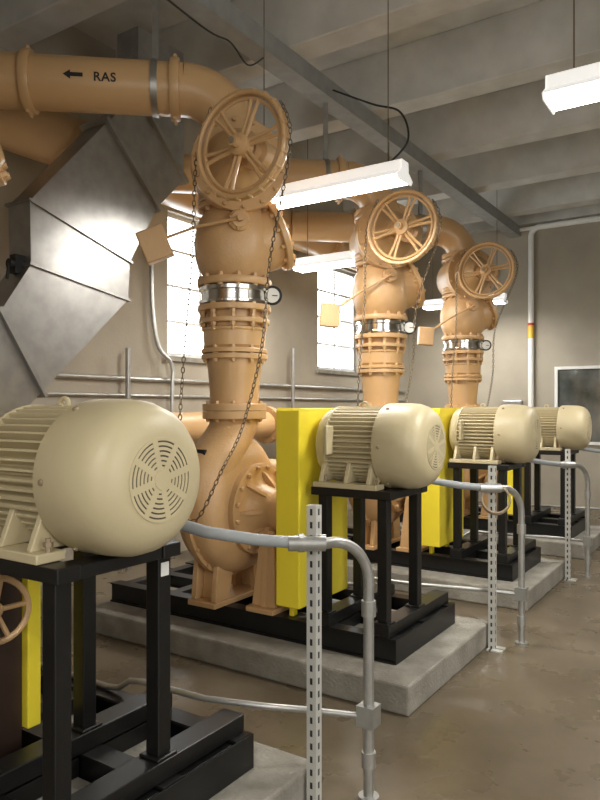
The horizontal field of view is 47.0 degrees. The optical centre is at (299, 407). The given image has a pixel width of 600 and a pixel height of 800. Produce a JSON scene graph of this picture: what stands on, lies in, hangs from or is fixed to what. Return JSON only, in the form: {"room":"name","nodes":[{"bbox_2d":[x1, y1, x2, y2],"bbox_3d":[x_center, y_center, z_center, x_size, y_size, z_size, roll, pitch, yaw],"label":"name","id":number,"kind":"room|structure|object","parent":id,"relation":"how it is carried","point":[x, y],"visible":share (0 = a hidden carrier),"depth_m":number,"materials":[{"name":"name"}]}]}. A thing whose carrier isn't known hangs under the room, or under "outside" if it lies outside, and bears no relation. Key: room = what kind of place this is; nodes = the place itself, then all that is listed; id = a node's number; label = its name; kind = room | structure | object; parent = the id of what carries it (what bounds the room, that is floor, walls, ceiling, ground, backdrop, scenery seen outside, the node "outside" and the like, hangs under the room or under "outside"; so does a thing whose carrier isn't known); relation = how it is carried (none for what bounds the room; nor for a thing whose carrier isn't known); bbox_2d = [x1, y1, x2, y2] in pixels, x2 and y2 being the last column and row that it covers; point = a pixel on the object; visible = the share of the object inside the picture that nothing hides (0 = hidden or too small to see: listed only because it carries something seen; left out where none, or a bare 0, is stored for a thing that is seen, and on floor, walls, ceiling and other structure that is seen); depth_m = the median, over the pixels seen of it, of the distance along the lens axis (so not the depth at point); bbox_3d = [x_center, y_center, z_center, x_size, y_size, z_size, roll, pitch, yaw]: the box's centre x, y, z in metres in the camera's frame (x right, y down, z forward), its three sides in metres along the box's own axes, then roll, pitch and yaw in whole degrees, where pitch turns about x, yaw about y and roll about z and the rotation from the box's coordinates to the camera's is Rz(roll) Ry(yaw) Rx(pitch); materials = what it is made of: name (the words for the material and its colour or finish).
{"room":"mechanical room","nodes":[
{"label":"mechanical room","id":0,"kind":"room"},
{"bbox_2d":[0,26,408,586],"bbox_3d":[-2.098,-0.925,6.174,0.300,4.850,14.600,0,0,33],"label":"wall","id":1,"kind":"structure","parent":0,"point":[294,320],"depth_m":6.97,"materials":[{"name":"beige paint"}]},
{"bbox_2d":[0,0,126,51],"bbox_3d":[1.372,-3.105,2.989,9.000,0.490,0.436,0,0,33],"label":"beam","id":2,"kind":"structure","parent":1,"relation":"attached to","point":[23,23],"depth_m":5.10,"materials":[{"name":"concrete"}]},
{"bbox_2d":[149,264,174,556],"bbox_3d":[-1.367,-0.076,6.867,0.292,3.152,0.050,0,0,-44],"label":"conduit","id":3,"kind":"object","parent":1,"relation":"attached to","point":[151,268],"visible":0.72,"depth_m":6.80,"materials":[{"name":"metal"}]},
{"bbox_2d":[165,213,204,363],"bbox_3d":[-1.063,-1.250,7.535,0.150,1.540,1.230,0,0,33],"label":"window","id":4,"kind":"structure","parent":1,"relation":"in","point":[177,357],"depth_m":7.36,"materials":[{"name":"white metal"}]},
{"bbox_2d":[48,392,404,401],"bbox_3d":[-0.910,-0.120,7.667,0.032,0.032,9.800,0,0,33],"label":"conduit","id":5,"kind":"object","parent":1,"relation":"attached to","point":[49,393],"visible":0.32,"depth_m":6.92,"materials":[{"name":"metal"}]},
{"bbox_2d":[55,373,406,392],"bbox_3d":[-0.901,-0.280,7.662,0.044,0.044,9.800,0,0,33],"label":"conduit","id":6,"kind":"object","parent":1,"relation":"attached to","point":[60,375],"visible":0.52,"depth_m":6.95,"materials":[{"name":"metal"}]},
{"bbox_2d":[115,0,488,83],"bbox_3d":[2.142,-3.105,4.157,9.000,0.490,0.436,0,0,33],"label":"beam","id":7,"kind":"structure","parent":1,"relation":"attached to","point":[312,29],"depth_m":5.40,"materials":[{"name":"concrete"}]},
{"bbox_2d":[316,268,357,375],"bbox_3d":[0.533,-1.250,9.956,0.150,1.540,1.230,0,0,33],"label":"window","id":8,"kind":"structure","parent":1,"relation":"in","point":[325,370],"depth_m":10.19,"materials":[{"name":"white metal"}]},
{"bbox_2d":[248,0,599,143],"bbox_3d":[2.913,-3.105,5.326,9.000,0.490,0.436,0,0,33],"label":"beam","id":9,"kind":"structure","parent":1,"relation":"attached to","point":[527,44],"depth_m":6.12,"materials":[{"name":"concrete"}]},
{"bbox_2d":[286,79,599,165],"bbox_3d":[3.684,-3.105,6.495,9.000,0.490,0.436,0,0,33],"label":"beam","id":10,"kind":"structure","parent":1,"relation":"attached to","point":[518,115],"depth_m":7.50,"materials":[{"name":"concrete"}]},
{"bbox_2d":[342,128,599,212],"bbox_3d":[4.454,-3.105,7.664,9.000,0.490,0.436,0,0,33],"label":"beam","id":11,"kind":"structure","parent":1,"relation":"attached to","point":[575,154],"depth_m":8.61,"materials":[{"name":"concrete"}]},
{"bbox_2d":[405,172,599,224],"bbox_3d":[5.225,-3.105,8.832,9.000,0.490,0.436,0,0,33],"label":"beam","id":12,"kind":"structure","parent":1,"relation":"attached to","point":[580,190],"depth_m":9.89,"materials":[{"name":"concrete"}]},
{"bbox_2d":[73,0,543,143],"bbox_3d":[1.784,-3.450,3.615,9.600,0.200,14.600,0,0,33],"label":"ceiling","id":13,"kind":"structure","parent":0,"point":[105,26],"depth_m":6.06,"materials":[{"name":"concrete"}]},
{"bbox_2d":[292,139,354,272],"bbox_3d":[0.493,-2.424,7.269,1.228,1.850,0.240,0,0,33],"label":"fluorescent light","id":14,"kind":"object","parent":13,"relation":"hanging from","point":[339,259],"visible":0.49,"depth_m":7.38,"materials":[{"name":"white"}]},
{"bbox_2d":[264,0,412,209],"bbox_3d":[0.160,-2.419,4.902,1.278,1.860,0.240,0,0,33],"label":"fluorescent light","id":15,"kind":"object","parent":13,"relation":"hanging from","point":[395,173],"visible":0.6,"depth_m":4.75,"materials":[{"name":"white"}]},
{"bbox_2d":[422,299,444,309],"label":"fluorescent light","id":16,"kind":"object","parent":13,"relation":"hanging from","point":[433,304],"depth_m":10.40,"materials":[{"name":"white"}]},
{"bbox_2d":[491,293,507,304],"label":"fluorescent light","id":17,"kind":"object","parent":13,"relation":"hanging from","point":[500,299],"depth_m":9.85,"materials":[{"name":"white"}]},
{"bbox_2d":[542,0,599,114],"bbox_3d":[1.751,-2.424,3.110,1.228,1.850,0.240,0,0,33],"label":"fluorescent light","id":18,"kind":"object","parent":13,"relation":"hanging from","point":[578,86],"visible":1,"depth_m":3.35,"materials":[{"name":"white"}]},
{"bbox_2d":[41,500,599,799],"bbox_3d":[1.784,1.600,3.615,9.600,0.200,14.600,0,0,33],"label":"floor","id":19,"kind":"structure","parent":0,"point":[518,722],"depth_m":3.40,"materials":[{"name":"concrete"}]},
{"bbox_2d":[0,26,188,416],"bbox_3d":[-1.549,-0.680,4.854,0.294,4.360,1.934,0,0,33],"label":"ventilation duct","id":20,"kind":"object","parent":19,"relation":"on","point":[73,241],"visible":0.9,"depth_m":4.72,"materials":[{"name":"metal"}]},
{"bbox_2d":[125,348,130,569],"bbox_3d":[-1.597,0.471,6.407,0.050,2.057,0.050,0,0,33],"label":"post","id":21,"kind":"object","parent":19,"relation":"on","point":[127,350],"visible":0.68,"depth_m":6.39,"materials":[{"name":"metal"}]},
{"bbox_2d":[41,520,380,799],"bbox_3d":[-0.716,0.929,2.840,2.029,1.141,0.509,0,0,23],"label":"conduit","id":22,"kind":"object","parent":19,"relation":"on","point":[367,715],"visible":0.93,"depth_m":2.63,"materials":[{"name":"metal"}]},
{"bbox_2d":[209,741,306,799],"bbox_3d":[-1.279,1.425,2.784,2.400,0.150,1.240,0,0,33],"label":"concrete pad","id":23,"kind":"object","parent":19,"relation":"on","point":[276,774],"visible":0.02,"depth_m":2.53,"materials":[{"name":"grey concrete"}]},
{"bbox_2d":[0,668,253,799],"bbox_3d":[-1.322,1.285,2.836,2.190,0.130,0.850,0,0,33],"label":"base frame","id":24,"kind":"object","parent":23,"relation":"on","point":[213,772],"visible":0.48,"depth_m":2.44,"materials":[{"name":"black metal"}]},
{"bbox_2d":[0,573,40,757],"bbox_3d":[-1.065,0.750,2.341,0.264,0.939,0.395,0,0,33],"label":"guard","id":25,"kind":"object","parent":24,"relation":"on","point":[20,598],"visible":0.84,"depth_m":2.44,"materials":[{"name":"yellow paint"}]},
{"bbox_2d":[0,538,243,799],"bbox_3d":[-0.643,0.797,2.385,0.500,0.844,0.845,0,0,33],"label":"stand","id":26,"kind":"object","parent":24,"relation":"on","point":[62,740],"visible":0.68,"depth_m":2.26,"materials":[{"name":"black metal"}]},
{"bbox_2d":[0,396,199,565],"bbox_3d":[-0.676,0.204,2.228,0.698,0.488,0.605,0,0,33],"label":"motor","id":27,"kind":"object","parent":26,"relation":"on","point":[107,477],"visible":1,"depth_m":1.98,"materials":[{"name":"beige metal"}]},
{"bbox_2d":[129,437,190,522],"bbox_3d":[-0.403,0.210,2.014,0.006,0.250,0.250,0,0,33],"label":"fan grille","id":28,"kind":"object","parent":27,"relation":"attached to","point":[159,467],"depth_m":2.01,"materials":[{"name":"beige metal"}]},
{"bbox_3d":[-1.528,0.610,2.653,0.843,1.217,0.869,0,0,33],"label":"pump","id":29,"kind":"object","parent":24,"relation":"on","visible":0},
{"bbox_3d":[-1.567,-0.164,2.710,0.424,0.399,0.424,0,0,33],"label":"pipe reducer","id":30,"kind":"object","parent":29,"relation":"on","visible":0},
{"bbox_3d":[-1.567,-0.501,2.710,0.470,0.347,0.470,0,0,33],"label":"coupling","id":31,"kind":"object","parent":30,"relation":"on","visible":0},
{"bbox_3d":[-1.536,-0.714,2.690,0.529,0.125,0.456,0,0,33],"label":"ring","id":32,"kind":"object","parent":31,"relation":"on","visible":0},
{"bbox_2d":[0,145,10,186],"bbox_3d":[-1.666,-1.043,2.654,1.001,0.588,0.597,0,0,-8],"label":"valve","id":33,"kind":"object","parent":32,"relation":"on","point":[4,176],"visible":1,"depth_m":2.80,"materials":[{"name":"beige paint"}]},
{"bbox_3d":[-2.522,0.575,3.340,1.603,0.510,0.400,0,0,33],"label":"pipe","id":34,"kind":"object","parent":29,"relation":"attached to","visible":0},
{"bbox_2d":[171,406,276,442],"bbox_3d":[-1.627,0.190,5.924,0.420,0.420,9.100,0,0,33],"label":"header","id":35,"kind":"object","parent":34,"relation":"attached to","point":[194,423],"visible":0.22,"depth_m":7.44,"materials":[{"name":"beige paint"}]},
{"bbox_2d":[96,600,487,715],"bbox_3d":[-0.134,1.425,4.520,2.400,0.150,1.240,0,0,33],"label":"concrete pad","id":36,"kind":"object","parent":19,"relation":"on","point":[402,688],"visible":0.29,"depth_m":3.87,"materials":[{"name":"grey concrete"}]},
{"bbox_2d":[110,560,454,664],"bbox_3d":[-0.177,1.285,4.573,2.190,0.130,0.850,0,0,33],"label":"base frame","id":37,"kind":"object","parent":36,"relation":"on","point":[345,636],"visible":0.41,"depth_m":4.13,"materials":[{"name":"black metal"}]},
{"bbox_2d":[180,411,288,615],"bbox_3d":[-0.378,0.611,4.425,0.873,1.217,0.770,0,0,1],"label":"pump","id":38,"kind":"object","parent":37,"relation":"on","point":[243,499],"visible":0.7,"depth_m":4.18,"materials":[{"name":"beige paint"}]},
{"bbox_2d":[201,351,266,410],"bbox_3d":[-0.422,-0.164,4.447,0.424,0.398,0.424,0,0,33],"label":"pipe reducer","id":39,"kind":"object","parent":38,"relation":"on","point":[231,375],"visible":0.9,"depth_m":4.30,"materials":[{"name":"beige paint"}]},
{"bbox_2d":[198,299,270,354],"bbox_3d":[-0.422,-0.501,4.447,0.470,0.347,0.470,0,0,33],"label":"coupling","id":40,"kind":"object","parent":39,"relation":"on","point":[231,325],"visible":0.84,"depth_m":4.27,"materials":[{"name":"beige paint"}]},
{"bbox_2d":[199,283,281,305],"bbox_3d":[-0.415,-0.714,4.451,0.472,0.125,0.455,0,0,-31],"label":"ring","id":41,"kind":"object","parent":40,"relation":"on","point":[224,292],"visible":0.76,"depth_m":4.27,"materials":[{"name":"silver metal"}]},
{"bbox_2d":[136,197,295,287],"bbox_3d":[-0.521,-1.043,4.390,1.001,0.588,0.597,0,0,-8],"label":"valve","id":42,"kind":"object","parent":41,"relation":"on","point":[233,246],"visible":0.79,"depth_m":4.24,"materials":[{"name":"beige paint"}]},
{"bbox_2d":[190,88,289,211],"bbox_3d":[-0.318,-1.460,4.227,1.066,0.640,0.903,0,0,33],"label":"valve","id":43,"kind":"object","parent":42,"relation":"attached to","point":[240,163],"visible":0.94,"depth_m":3.88,"materials":[{"name":"beige paint"}]},
{"bbox_2d":[0,45,255,134],"bbox_3d":[-1.289,-1.966,4.345,2.214,0.543,0.469,0,0,-7],"label":"pipe","id":44,"kind":"object","parent":43,"relation":"attached to","point":[31,82],"visible":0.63,"depth_m":4.23,"materials":[{"name":"metal"}]},
{"bbox_2d":[178,100,292,522],"bbox_3d":[-0.368,-0.546,3.798,0.620,2.327,0.417,0,0,-6],"label":"chain","id":45,"kind":"object","parent":43,"relation":"hanging from","point":[281,102],"visible":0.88,"depth_m":3.92,"materials":[{"name":"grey metal"}]},
{"bbox_2d":[276,408,346,615],"bbox_3d":[0.082,0.610,4.175,0.160,1.219,0.560,0,0,33],"label":"guard","id":46,"kind":"object","parent":37,"relation":"on","point":[297,465],"visible":0.62,"depth_m":3.96,"materials":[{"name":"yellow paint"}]},
{"bbox_2d":[311,474,447,638],"bbox_3d":[0.502,0.797,4.122,0.500,0.844,0.845,0,0,33],"label":"stand","id":47,"kind":"object","parent":37,"relation":"on","point":[388,624],"visible":0.71,"depth_m":3.89,"materials":[{"name":"black metal"}]},
{"bbox_2d":[313,401,445,490],"bbox_3d":[0.469,0.204,3.964,0.698,0.488,0.605,0,0,33],"label":"motor","id":48,"kind":"object","parent":47,"relation":"on","point":[403,445],"visible":0.98,"depth_m":3.75,"materials":[{"name":"beige metal"}]},
{"bbox_2d":[427,424,444,469],"bbox_3d":[0.742,0.210,3.751,0.006,0.250,0.250,0,0,33],"label":"fan grille","id":49,"kind":"object","parent":48,"relation":"attached to","point":[435,432],"depth_m":3.74,"materials":[{"name":"beige metal"}]},
{"bbox_2d":[291,348,294,407],"bbox_3d":[-0.088,0.372,8.695,0.050,2.256,0.050,0,0,33],"label":"post","id":50,"kind":"object","parent":19,"relation":"on","point":[292,349],"visible":0.34,"depth_m":8.68,"materials":[{"name":"metal"}]},
{"bbox_2d":[307,504,321,799],"bbox_3d":[0.072,0.930,2.546,0.092,1.140,0.100,0,0,33],"label":"post","id":51,"kind":"object","parent":19,"relation":"on","point":[314,511],"visible":1,"depth_m":2.55,"materials":[{"name":"silver metal"}]},
{"bbox_2d":[347,478,528,645],"bbox_3d":[0.429,0.929,4.577,2.029,1.141,0.509,0,0,23],"label":"conduit","id":52,"kind":"object","parent":19,"relation":"on","point":[521,592],"visible":0.8,"depth_m":4.37,"materials":[{"name":"metal"}]},
{"bbox_2d":[347,558,564,610],"bbox_3d":[1.011,1.425,6.257,2.400,0.150,1.240,0,0,33],"label":"concrete pad","id":53,"kind":"object","parent":19,"relation":"on","point":[541,578],"visible":0.29,"depth_m":5.47,"materials":[{"name":"grey concrete"}]},
{"bbox_2d":[347,526,540,581],"bbox_3d":[0.968,1.285,6.309,2.190,0.130,0.850,0,0,33],"label":"base frame","id":54,"kind":"object","parent":53,"relation":"on","point":[475,564],"visible":0.28,"depth_m":5.73,"materials":[{"name":"black metal"}]},
{"bbox_2d":[347,493,428,551],"bbox_3d":[0.767,0.611,6.162,0.873,1.217,0.770,0,0,1],"label":"pump","id":55,"kind":"object","parent":54,"relation":"on","point":[400,505],"visible":0.16,"depth_m":5.93,"materials":[{"name":"beige paint"}]},
{"bbox_2d":[269,459,275,467],"bbox_3d":[-0.232,0.575,6.813,1.603,0.510,0.400,0,0,33],"label":"pipe","id":56,"kind":"object","parent":55,"relation":"attached to","point":[272,461],"visible":0.02,"depth_m":6.75,"materials":[{"name":"orange metal"}]},
{"bbox_2d":[357,368,404,405],"bbox_3d":[0.723,-0.164,6.183,0.424,0.398,0.424,0,0,33],"label":"pipe reducer","id":57,"kind":"object","parent":55,"relation":"on","point":[380,387],"visible":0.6,"depth_m":6.04,"materials":[{"name":"beige paint"}]},
{"bbox_2d":[354,331,406,368],"bbox_3d":[0.723,-0.501,6.183,0.470,0.347,0.470,0,0,33],"label":"coupling","id":58,"kind":"object","parent":57,"relation":"on","point":[386,350],"visible":0.9,"depth_m":6.01,"materials":[{"name":"beige paint"}]},
{"bbox_2d":[355,319,416,334],"bbox_3d":[0.730,-0.714,6.187,0.472,0.125,0.455,0,0,-31],"label":"ring","id":59,"kind":"object","parent":58,"relation":"on","point":[380,325],"visible":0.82,"depth_m":6.00,"materials":[{"name":"silver metal"}]},
{"bbox_2d":[319,257,425,327],"bbox_3d":[0.635,-1.016,6.128,0.979,0.642,0.597,0,0,-8],"label":"valve","id":60,"kind":"object","parent":59,"relation":"attached to","point":[390,291],"visible":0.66,"depth_m":5.98,"materials":[{"name":"beige paint"}]},
{"bbox_2d":[349,189,438,268],"bbox_3d":[0.827,-1.460,5.963,1.066,0.640,0.903,0,0,33],"label":"valve","id":61,"kind":"object","parent":60,"relation":"attached to","point":[394,233],"visible":0.99,"depth_m":5.65,"materials":[{"name":"beige paint"}]},
{"bbox_2d":[172,154,396,216],"bbox_3d":[-0.144,-1.966,6.081,2.214,0.543,0.469,0,0,-7],"label":"pipe","id":62,"kind":"object","parent":61,"relation":"attached to","point":[299,169],"visible":0.29,"depth_m":5.97,"materials":[{"name":"metal"}]},
{"bbox_2d":[356,199,441,405],"bbox_3d":[0.776,-0.546,5.535,0.620,2.327,0.417,0,0,-6],"label":"chain","id":63,"kind":"object","parent":61,"relation":"hanging from","point":[377,199],"visible":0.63,"depth_m":5.66,"materials":[{"name":"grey metal"}]},
{"bbox_2d":[422,408,462,553],"bbox_3d":[1.226,0.610,5.911,0.160,1.219,0.560,0,0,33],"label":"guard","id":64,"kind":"object","parent":54,"relation":"on","point":[437,502],"visible":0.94,"depth_m":5.71,"materials":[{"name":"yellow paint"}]},
{"bbox_2d":[448,454,535,563],"bbox_3d":[1.647,0.797,5.858,0.500,0.844,0.845,0,0,33],"label":"stand","id":65,"kind":"object","parent":54,"relation":"on","point":[505,555],"visible":0.8,"depth_m":5.62,"materials":[{"name":"black metal"}]},
{"bbox_2d":[449,403,540,464],"bbox_3d":[1.614,0.204,5.701,0.698,0.488,0.605,0,0,33],"label":"motor","id":66,"kind":"object","parent":65,"relation":"on","point":[480,434],"visible":1,"depth_m":5.50,"materials":[{"name":"beige metal"}]},
{"bbox_2d":[533,419,540,449],"bbox_3d":[1.887,0.210,5.487,0.006,0.250,0.250,0,0,33],"label":"fan grille","id":67,"kind":"object","parent":66,"relation":"attached to","point":[536,422],"depth_m":5.47,"materials":[{"name":"beige metal"}]},
{"bbox_2d":[481,465,510,652],"bbox_3d":[1.211,0.930,4.249,0.182,1.140,0.162,0,0,33],"label":"post","id":68,"kind":"object","parent":19,"relation":"on","point":[492,470],"depth_m":4.28,"materials":[{"name":"silver metal"}]},
{"bbox_2d":[400,459,592,577],"bbox_3d":[1.574,0.929,6.313,2.029,1.141,0.509,0,0,23],"label":"conduit","id":69,"kind":"object","parent":19,"relation":"on","point":[587,541],"visible":0.73,"depth_m":6.11,"materials":[{"name":"metal"}]},
{"bbox_2d":[400,522,599,558],"bbox_3d":[2.156,1.425,7.993,2.400,0.150,1.240,0,0,33],"label":"concrete pad","id":70,"kind":"object","parent":19,"relation":"on","point":[551,547],"visible":0.09,"depth_m":7.03,"materials":[{"name":"grey concrete"}]},
{"bbox_2d":[400,507,584,537],"bbox_3d":[2.113,1.285,8.046,2.190,0.130,0.850,0,0,33],"label":"base frame","id":71,"kind":"object","parent":70,"relation":"on","point":[547,525],"visible":0.29,"depth_m":7.44,"materials":[{"name":"black metal"}]},
{"bbox_2d":[463,469,497,518],"bbox_3d":[1.912,0.611,7.898,0.873,1.217,0.770,0,0,1],"label":"pump","id":72,"kind":"object","parent":71,"relation":"on","point":[482,474],"visible":0.05,"depth_m":7.65,"materials":[{"name":"beige paint"}]},
{"bbox_2d":[444,377,481,407],"bbox_3d":[1.868,-0.164,7.920,0.424,0.398,0.424,0,0,33],"label":"pipe reducer","id":73,"kind":"object","parent":72,"relation":"on","point":[465,390],"visible":0.7,"depth_m":7.77,"materials":[{"name":"beige paint"}]},
{"bbox_2d":[442,348,483,377],"bbox_3d":[1.868,-0.501,7.920,0.470,0.347,0.470,0,0,33],"label":"coupling","id":74,"kind":"object","parent":73,"relation":"on","point":[466,362],"visible":0.94,"depth_m":7.75,"materials":[{"name":"beige paint"}]},
{"bbox_2d":[442,339,491,350],"bbox_3d":[1.875,-0.714,7.924,0.472,0.125,0.455,0,0,-31],"label":"ring","id":75,"kind":"object","parent":74,"relation":"on","point":[464,344],"visible":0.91,"depth_m":7.75,"materials":[{"name":"silver metal"}]},
{"bbox_2d":[417,291,498,345],"bbox_3d":[1.780,-1.016,7.865,0.979,0.642,0.597,0,0,-8],"label":"valve","id":76,"kind":"object","parent":75,"relation":"attached to","point":[474,316],"visible":0.72,"depth_m":7.72,"materials":[{"name":"beige paint"}]},
{"bbox_2d":[437,241,515,299],"bbox_3d":[1.972,-1.460,7.700,1.066,0.640,0.903,0,0,33],"label":"valve","id":77,"kind":"object","parent":76,"relation":"attached to","point":[477,275],"visible":0.98,"depth_m":7.41,"materials":[{"name":"beige paint"}]},
{"bbox_2d":[291,208,474,258],"bbox_3d":[1.001,-1.966,7.818,2.214,0.543,0.469,0,0,-7],"label":"pipe","id":78,"kind":"object","parent":77,"relation":"attached to","point":[322,226],"visible":0.46,"depth_m":7.64,"materials":[{"name":"metal"}]},
{"bbox_2d":[450,248,518,407],"bbox_3d":[1.921,-0.546,7.271,0.620,2.327,0.417,0,0,-6],"label":"chain","id":79,"kind":"object","parent":77,"relation":"hanging from","point":[466,248],"visible":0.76,"depth_m":7.40,"materials":[{"name":"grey metal"}]},
{"bbox_2d":[507,467,523,519],"bbox_3d":[2.372,0.610,7.648,0.160,1.219,0.560,0,0,33],"label":"guard","id":80,"kind":"object","parent":71,"relation":"on","point":[509,473],"visible":0.12,"depth_m":7.40,"materials":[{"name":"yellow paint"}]},
{"bbox_2d":[524,444,584,525],"bbox_3d":[2.792,0.797,7.595,0.500,0.844,0.845,0,0,33],"label":"stand","id":81,"kind":"object","parent":71,"relation":"on","point":[538,512],"visible":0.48,"depth_m":7.37,"materials":[{"name":"black metal"}]},
{"bbox_2d":[532,404,591,450],"bbox_3d":[2.759,0.204,7.437,0.698,0.488,0.605,0,0,33],"label":"motor","id":82,"kind":"object","parent":81,"relation":"on","point":[570,426],"visible":0.8,"depth_m":7.19,"materials":[{"name":"beige metal"}]},
{"bbox_2d":[587,416,591,439],"bbox_3d":[3.032,0.210,7.224,0.006,0.250,0.250,0,0,33],"label":"fan grille","id":83,"kind":"object","parent":82,"relation":"attached to","point":[589,423],"depth_m":7.22,"materials":[{"name":"beige metal"}]},
{"bbox_2d":[478,447,599,509],"bbox_3d":[2.719,0.929,8.050,2.029,1.141,0.509,0,0,23],"label":"conduit","id":84,"kind":"object","parent":19,"relation":"on","point":[586,448],"visible":0.38,"depth_m":7.83,"materials":[{"name":"metal"}]},
{"bbox_2d":[564,449,577,581],"bbox_3d":[2.362,0.930,6.019,0.092,1.140,0.100,0,0,33],"label":"post","id":85,"kind":"object","parent":19,"relation":"on","point":[567,451],"visible":1,"depth_m":6.01,"materials":[{"name":"silver metal"}]},
{"bbox_2d":[409,221,599,507],"bbox_3d":[5.846,-0.925,9.501,9.300,4.850,0.300,0,0,33],"label":"wall","id":86,"kind":"structure","parent":0,"point":[566,258],"depth_m":10.71,"materials":[{"name":"beige paint"}]},
{"bbox_2d":[166,0,520,237],"bbox_3d":[-0.445,-2.777,5.084,0.180,0.155,14.000,0,0,33],"label":"ceiling beam","id":87,"kind":"structure","parent":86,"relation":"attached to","point":[222,18],"depth_m":6.02,"materials":[{"name":"grey metal"}]},
{"bbox_2d":[150,0,159,117],"bbox_3d":[-0.918,-2.358,4.388,0.040,1.002,0.345,0,0,-7],"label":"hanger","id":88,"kind":"object","parent":87,"relation":"hanging from","point":[155,3],"visible":0.76,"depth_m":4.37,"materials":[{"name":"metal"}]},
{"bbox_2d":[167,0,263,65],"bbox_3d":[-0.623,-2.542,4.543,0.309,0.345,1.707,0,0,33],"label":"power cord","id":89,"kind":"object","parent":87,"relation":"hanging from","point":[170,1],"visible":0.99,"depth_m":4.39,"materials":[{"name":"black rubber"}]},
{"bbox_2d":[323,103,330,174],"bbox_3d":[0.227,-2.358,6.125,0.040,1.002,0.345,0,0,-7],"label":"hanger","id":90,"kind":"object","parent":87,"relation":"attached to","point":[325,105],"visible":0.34,"depth_m":6.11,"materials":[{"name":"metal"}]},
{"bbox_2d":[333,89,409,160],"bbox_3d":[0.456,-2.205,5.278,0.132,1.162,1.555,0,0,-17],"label":"power cord","id":91,"kind":"object","parent":87,"relation":"hanging from","point":[350,96],"visible":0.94,"depth_m":4.72,"materials":[{"name":"black rubber"}]},
{"bbox_2d":[418,170,426,244],"bbox_3d":[1.371,-2.358,7.861,0.040,1.002,0.345,0,0,-7],"label":"hanger","id":92,"kind":"object","parent":87,"relation":"hanging from","point":[420,172],"visible":0.38,"depth_m":7.84,"materials":[{"name":"metal"}]},
{"bbox_2d":[503,400,522,404],"bbox_3d":[3.361,0.090,10.911,0.300,0.420,0.079,0,0,33],"label":"wall box","id":93,"kind":"object","parent":86,"relation":"attached to","point":[505,402],"visible":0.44,"depth_m":10.87,"materials":[{"name":"metal"}]},
{"bbox_2d":[462,204,599,233],"bbox_3d":[5.605,-3.105,9.409,9.000,0.490,0.120,0,0,33],"label":"trim","id":94,"kind":"structure","parent":86,"relation":"attached to","point":[589,210],"depth_m":10.56,"materials":[{"name":"concrete"}]},
{"bbox_2d":[520,215,599,406],"bbox_3d":[6.357,-1.174,8.925,7.011,3.348,0.095,0,0,33],"label":"pipe","id":95,"kind":"object","parent":86,"relation":"attached to","point":[533,229],"visible":0.94,"depth_m":10.70,"materials":[{"name":"white metal"}]},
{"bbox_2d":[554,365,599,444],"bbox_3d":[4.514,-0.040,10.170,1.460,1.180,0.050,0,0,33],"label":"window","id":96,"kind":"structure","parent":86,"relation":"in","point":[573,385],"depth_m":10.36,"materials":[{"name":"white glass"}]},
{"bbox_3d":[-2.465,-1.966,2.605,1.854,0.543,1.634,0,0,33],"label":"pipe","id":97,"kind":"object","parent":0,"visible":0},
{"bbox_2d":[0,109,355,270],"bbox_3d":[-2.062,-2.060,4.956,0.520,0.520,11.204,0,0,33],"label":"pipe","id":98,"kind":"object","parent":97,"relation":"attached to","point":[42,138],"visible":0.12,"depth_m":5.05,"materials":[{"name":"metal"}]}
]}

